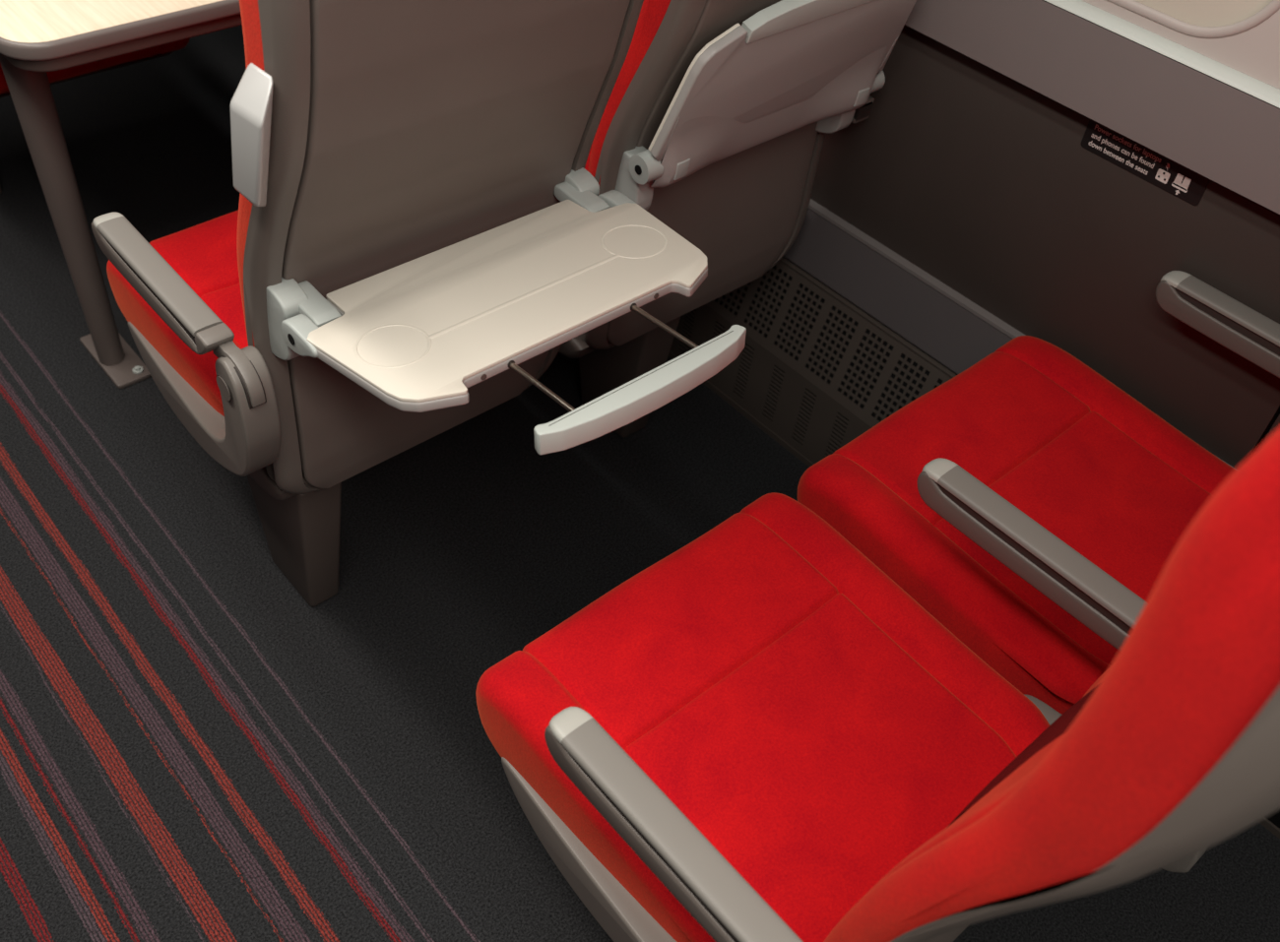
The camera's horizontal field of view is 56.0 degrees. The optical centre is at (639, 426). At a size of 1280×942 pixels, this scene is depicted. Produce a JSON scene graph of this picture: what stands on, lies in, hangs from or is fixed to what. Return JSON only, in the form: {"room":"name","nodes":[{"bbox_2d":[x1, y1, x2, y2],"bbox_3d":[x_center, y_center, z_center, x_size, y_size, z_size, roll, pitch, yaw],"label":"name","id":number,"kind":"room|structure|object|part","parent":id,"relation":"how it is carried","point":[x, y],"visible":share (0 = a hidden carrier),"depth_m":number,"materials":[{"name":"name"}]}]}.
{"room":"train carriage","nodes":[
{"label":"train carriage","id":0,"kind":"room"},
{"bbox_2d":[0,24,1279,941],"bbox_3d":[-0.753,0.335,1.763,2.450,0.030,4.800,-28,54,-32],"label":"floor","id":1,"kind":"structure","parent":0,"point":[193,748],"depth_m":1.79,"materials":[{"name":"grey carpet"}]},
{"bbox_2d":[0,38,190,193],"bbox_3d":[-1.219,-1.016,2.173,0.546,1.280,0.636,-28,54,-32],"label":"seat","id":2,"kind":"object","parent":1,"relation":"on","point":[55,77],"visible":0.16,"depth_m":2.26,"materials":[{"name":"fabric"}]},
{"bbox_2d":[0,38,190,94],"bbox_3d":[-1.181,-0.798,2.305,0.464,0.133,0.476,-28,54,-32],"label":"seat cushion","id":3,"kind":"object","parent":2,"relation":"on","point":[54,76],"depth_m":2.24,"materials":[{"name":"red fabric"}]},
{"bbox_2d":[0,0,242,388],"bbox_3d":[-0.635,-0.572,2.173,1.019,0.740,0.599,-28,54,-32],"label":"table","id":4,"kind":"object","parent":1,"relation":"on","point":[37,37],"visible":0.98,"depth_m":1.67,"materials":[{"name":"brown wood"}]},
{"bbox_3d":[-0.936,-0.366,1.946,0.064,0.689,0.060,-28,54,-32],"label":"leg","id":5,"kind":"part","parent":4,"relation":"part of","materials":[{"name":"brown paint"}]},
{"bbox_3d":[-0.956,-0.126,2.195,0.064,0.009,0.166,-28,54,-32],"label":"foot plate","id":6,"kind":"part","parent":4,"relation":"part of","materials":[{"name":"brown paint"}]},
{"bbox_3d":[-0.604,-0.814,1.945,0.995,0.025,0.568,-28,54,-32],"label":"under frame","id":7,"kind":"part","parent":4,"relation":"part of","materials":[{"name":"brown paint"}]},
{"bbox_2d":[91,0,746,606],"bbox_3d":[-0.291,-0.223,1.454,0.538,1.280,0.904,-28,54,-32],"label":"seat","id":8,"kind":"object","parent":1,"relation":"on","point":[419,228],"visible":1,"depth_m":1.29,"materials":[{"name":"grey plastic"}]},
{"bbox_3d":[-0.567,-0.167,1.413,0.036,0.041,0.272,-28,54,-32],"label":"armrest","id":9,"kind":"part","parent":8,"relation":"part of","materials":[{"name":"grey plastic"}]},
{"bbox_2d":[106,210,248,416],"bbox_3d":[-0.443,-0.171,1.737,0.464,0.133,0.476,-28,54,-32],"label":"seat cushion","id":10,"kind":"object","parent":8,"relation":"on","point":[205,254],"depth_m":1.67,"materials":[{"name":"red fabric"}]},
{"bbox_2d":[236,0,264,346],"bbox_3d":[-0.218,-0.333,1.290,0.452,0.861,0.161,-28,54,-32],"label":"backrest cushion","id":11,"kind":"object","parent":8,"relation":"on","point":[250,236],"depth_m":1.22,"materials":[{"name":"red fabric"}]},
{"bbox_3d":[-0.344,-0.252,1.081,0.029,0.144,0.080,-28,54,-32],"label":"grab handle","id":12,"kind":"part","parent":8,"relation":"part of","materials":[{"name":"grey plastic"}]},
{"bbox_3d":[-0.200,-0.280,1.305,0.392,0.917,0.161,-28,54,-32],"label":"panel","id":13,"kind":"part","parent":8,"relation":"part of","materials":[{"name":"grey plastic"}]},
{"bbox_2d":[306,199,707,402],"bbox_3d":[-0.135,-0.150,1.312,0.448,0.028,0.236,-28,54,-32],"label":"tray","id":14,"kind":"object","parent":8,"relation":"on","point":[435,326],"depth_m":1.29,"materials":[{"name":"beige plastic"}]},
{"bbox_3d":[-0.116,-0.052,1.205,0.006,0.024,0.180,-28,54,-32],"label":"slide rod","id":15,"kind":"part","parent":8,"relation":"part of","materials":[{"name":"metal"}]},
{"bbox_3d":[0.007,-0.119,1.291,0.006,0.024,0.180,-28,54,-32],"label":"slide rod","id":16,"kind":"part","parent":8,"relation":"part of","materials":[{"name":"metal"}]},
{"bbox_2d":[558,0,916,438],"bbox_3d":[0.016,-0.511,1.798,0.492,1.280,0.636,-28,54,-32],"label":"seat","id":17,"kind":"object","parent":1,"relation":"on","point":[718,115],"visible":0.66,"depth_m":1.58,"materials":[{"name":"grey plastic"}]},
{"bbox_2d":[584,146,591,170],"bbox_3d":[-0.058,-0.379,2.006,0.492,0.133,0.476,-28,54,-32],"label":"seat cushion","id":18,"kind":"object","parent":17,"relation":"on","point":[588,160],"depth_m":1.99,"materials":[{"name":"red fabric"}]},
{"bbox_2d":[587,0,670,185],"bbox_3d":[0.156,-0.535,1.552,0.452,0.861,0.161,-28,54,-32],"label":"backrest cushion","id":19,"kind":"object","parent":17,"relation":"on","point":[631,144],"depth_m":1.49,"materials":[{"name":"red fabric"}]},
{"bbox_3d":[0.174,-0.483,1.567,0.392,0.917,0.161,-28,54,-32],"label":"panel","id":20,"kind":"part","parent":17,"relation":"part of","materials":[{"name":"grey plastic"}]},
{"bbox_3d":[0.184,-0.422,1.600,0.413,0.123,0.038,-28,54,-32],"label":"hinge moulding","id":21,"kind":"part","parent":17,"relation":"part of","materials":[{"name":"grey plastic"}]},
{"bbox_3d":[0.209,-0.573,1.903,0.036,0.041,0.384,-28,54,-32],"label":"armrest","id":22,"kind":"part","parent":17,"relation":"part of","materials":[{"name":"grey plastic"}]},
{"bbox_2d":[476,426,1279,941],"bbox_3d":[0.211,0.200,1.071,0.546,1.280,0.636,-28,54,-32],"label":"seat","id":23,"kind":"object","parent":1,"relation":"on","point":[757,734],"visible":1,"depth_m":1.17,"materials":[{"name":"red fabric"}]},
{"bbox_3d":[0.020,0.332,0.961,0.036,0.041,0.272,-28,54,-32],"label":"armrest","id":24,"kind":"part","parent":23,"relation":"part of","materials":[{"name":"grey plastic"}]},
{"bbox_2d":[476,492,1049,941],"bbox_3d":[0.144,0.329,1.284,0.464,0.133,0.476,-28,54,-32],"label":"seat cushion","id":25,"kind":"object","parent":23,"relation":"on","point":[814,723],"depth_m":1.25,"materials":[{"name":"red fabric"}]},
{"bbox_3d":[0.387,0.220,0.852,0.392,0.917,0.161,-28,54,-32],"label":"panel","id":26,"kind":"part","parent":23,"relation":"part of","materials":[{"name":"grey plastic"}]},
{"bbox_3d":[0.327,0.277,0.983,0.184,0.330,0.063,-28,54,-32],"label":"lumbar panel","id":27,"kind":"part","parent":23,"relation":"part of","materials":[{"name":"red fabric"}]},
{"bbox_3d":[0.426,0.154,1.201,0.036,0.041,0.364,-28,54,-32],"label":"armrest","id":28,"kind":"part","parent":23,"relation":"part of","materials":[{"name":"grey plastic"}]},
{"bbox_2d":[824,426,1279,941],"bbox_3d":[0.372,0.169,0.836,0.452,0.861,0.153,-28,54,-32],"label":"backrest cushion","id":29,"kind":"object","parent":23,"relation":"on","point":[1170,750],"depth_m":0.59,"materials":[{"name":"red fabric"}]},
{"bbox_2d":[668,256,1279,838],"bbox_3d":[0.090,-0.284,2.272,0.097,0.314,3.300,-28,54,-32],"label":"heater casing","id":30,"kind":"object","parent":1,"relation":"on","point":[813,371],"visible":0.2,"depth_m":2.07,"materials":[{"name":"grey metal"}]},
{"bbox_2d":[669,304,871,463],"bbox_3d":[0.065,-0.206,2.287,0.008,0.153,1.660,-28,54,-32],"label":"grille","id":31,"kind":"object","parent":30,"relation":"attached to","point":[801,412],"depth_m":2.14,"materials":[{"name":"grey metal"}]},
{"bbox_2d":[705,260,951,427],"bbox_3d":[0.099,-0.326,2.199,0.050,0.148,1.660,-28,54,-32],"label":"grille","id":32,"kind":"object","parent":30,"relation":"attached to","point":[861,367],"depth_m":2.03,"materials":[{"name":"grey metal"}]},
{"bbox_2d":[797,270,1279,714],"bbox_3d":[0.603,-0.012,1.346,0.492,1.280,0.636,-28,54,-32],"label":"seat","id":33,"kind":"object","parent":1,"relation":"on","point":[1075,453],"visible":0.49,"depth_m":1.51,"materials":[{"name":"red fabric"}]},
{"bbox_3d":[0.796,-0.073,1.450,0.036,0.041,0.384,-28,54,-32],"label":"armrest","id":34,"kind":"part","parent":33,"relation":"part of","materials":[{"name":"grey plastic"}]},
{"bbox_2d":[783,0,1279,468],"bbox_3d":[0.216,-0.802,1.766,0.064,1.780,4.800,-28,54,-32],"label":"wall","id":35,"kind":"structure","parent":0,"point":[985,183],"depth_m":1.63,"materials":[{"name":"grey plastic"}]},
{"bbox_2d":[808,198,1236,469],"bbox_3d":[0.178,-0.466,2.087,0.028,0.008,4.800,-28,54,-32],"label":"trim","id":36,"kind":"structure","parent":35,"relation":"attached to","point":[982,313],"depth_m":1.88,"materials":[{"name":"grey metal"}]},
{"bbox_2d":[903,24,1279,216],"bbox_3d":[0.209,-0.728,1.838,0.050,0.006,4.800,-28,54,-32],"label":"trim","id":37,"kind":"structure","parent":35,"relation":"attached to","point":[1084,116],"depth_m":1.52,"materials":[{"name":"plastic"}]},
{"bbox_2d":[1081,120,1209,205],"bbox_3d":[0.638,-0.339,1.523,0.002,0.051,0.173,-28,54,-32],"label":"label","id":38,"kind":"object","parent":35,"relation":"attached to","point":[1167,175],"visible":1,"depth_m":1.53,"materials":[{"name":"black plastic"}]},
{"bbox_2d":[1044,0,1279,108],"bbox_3d":[0.216,-0.811,1.756,0.057,0.011,4.800,-28,54,-32],"label":"trim","id":39,"kind":"structure","parent":35,"relation":"attached to","point":[1251,86],"depth_m":1.42,"materials":[{"name":"white plastic"}]},
{"bbox_2d":[1106,0,1279,38],"bbox_3d":[0.309,-1.026,1.454,0.020,0.704,1.300,-28,54,-32],"label":"window","id":40,"kind":"structure","parent":35,"relation":"in","point":[1203,19],"depth_m":1.39,"materials":[{"name":"white plastic"}]},
{"bbox_2d":[1135,0,1272,26],"bbox_3d":[0.315,-1.029,1.458,0.006,0.702,1.298,-28,54,-32],"label":"blind","id":41,"kind":"object","parent":40,"relation":"attached to","point":[1167,13],"depth_m":1.39,"materials":[{"name":"beige plastic"}]}
]}

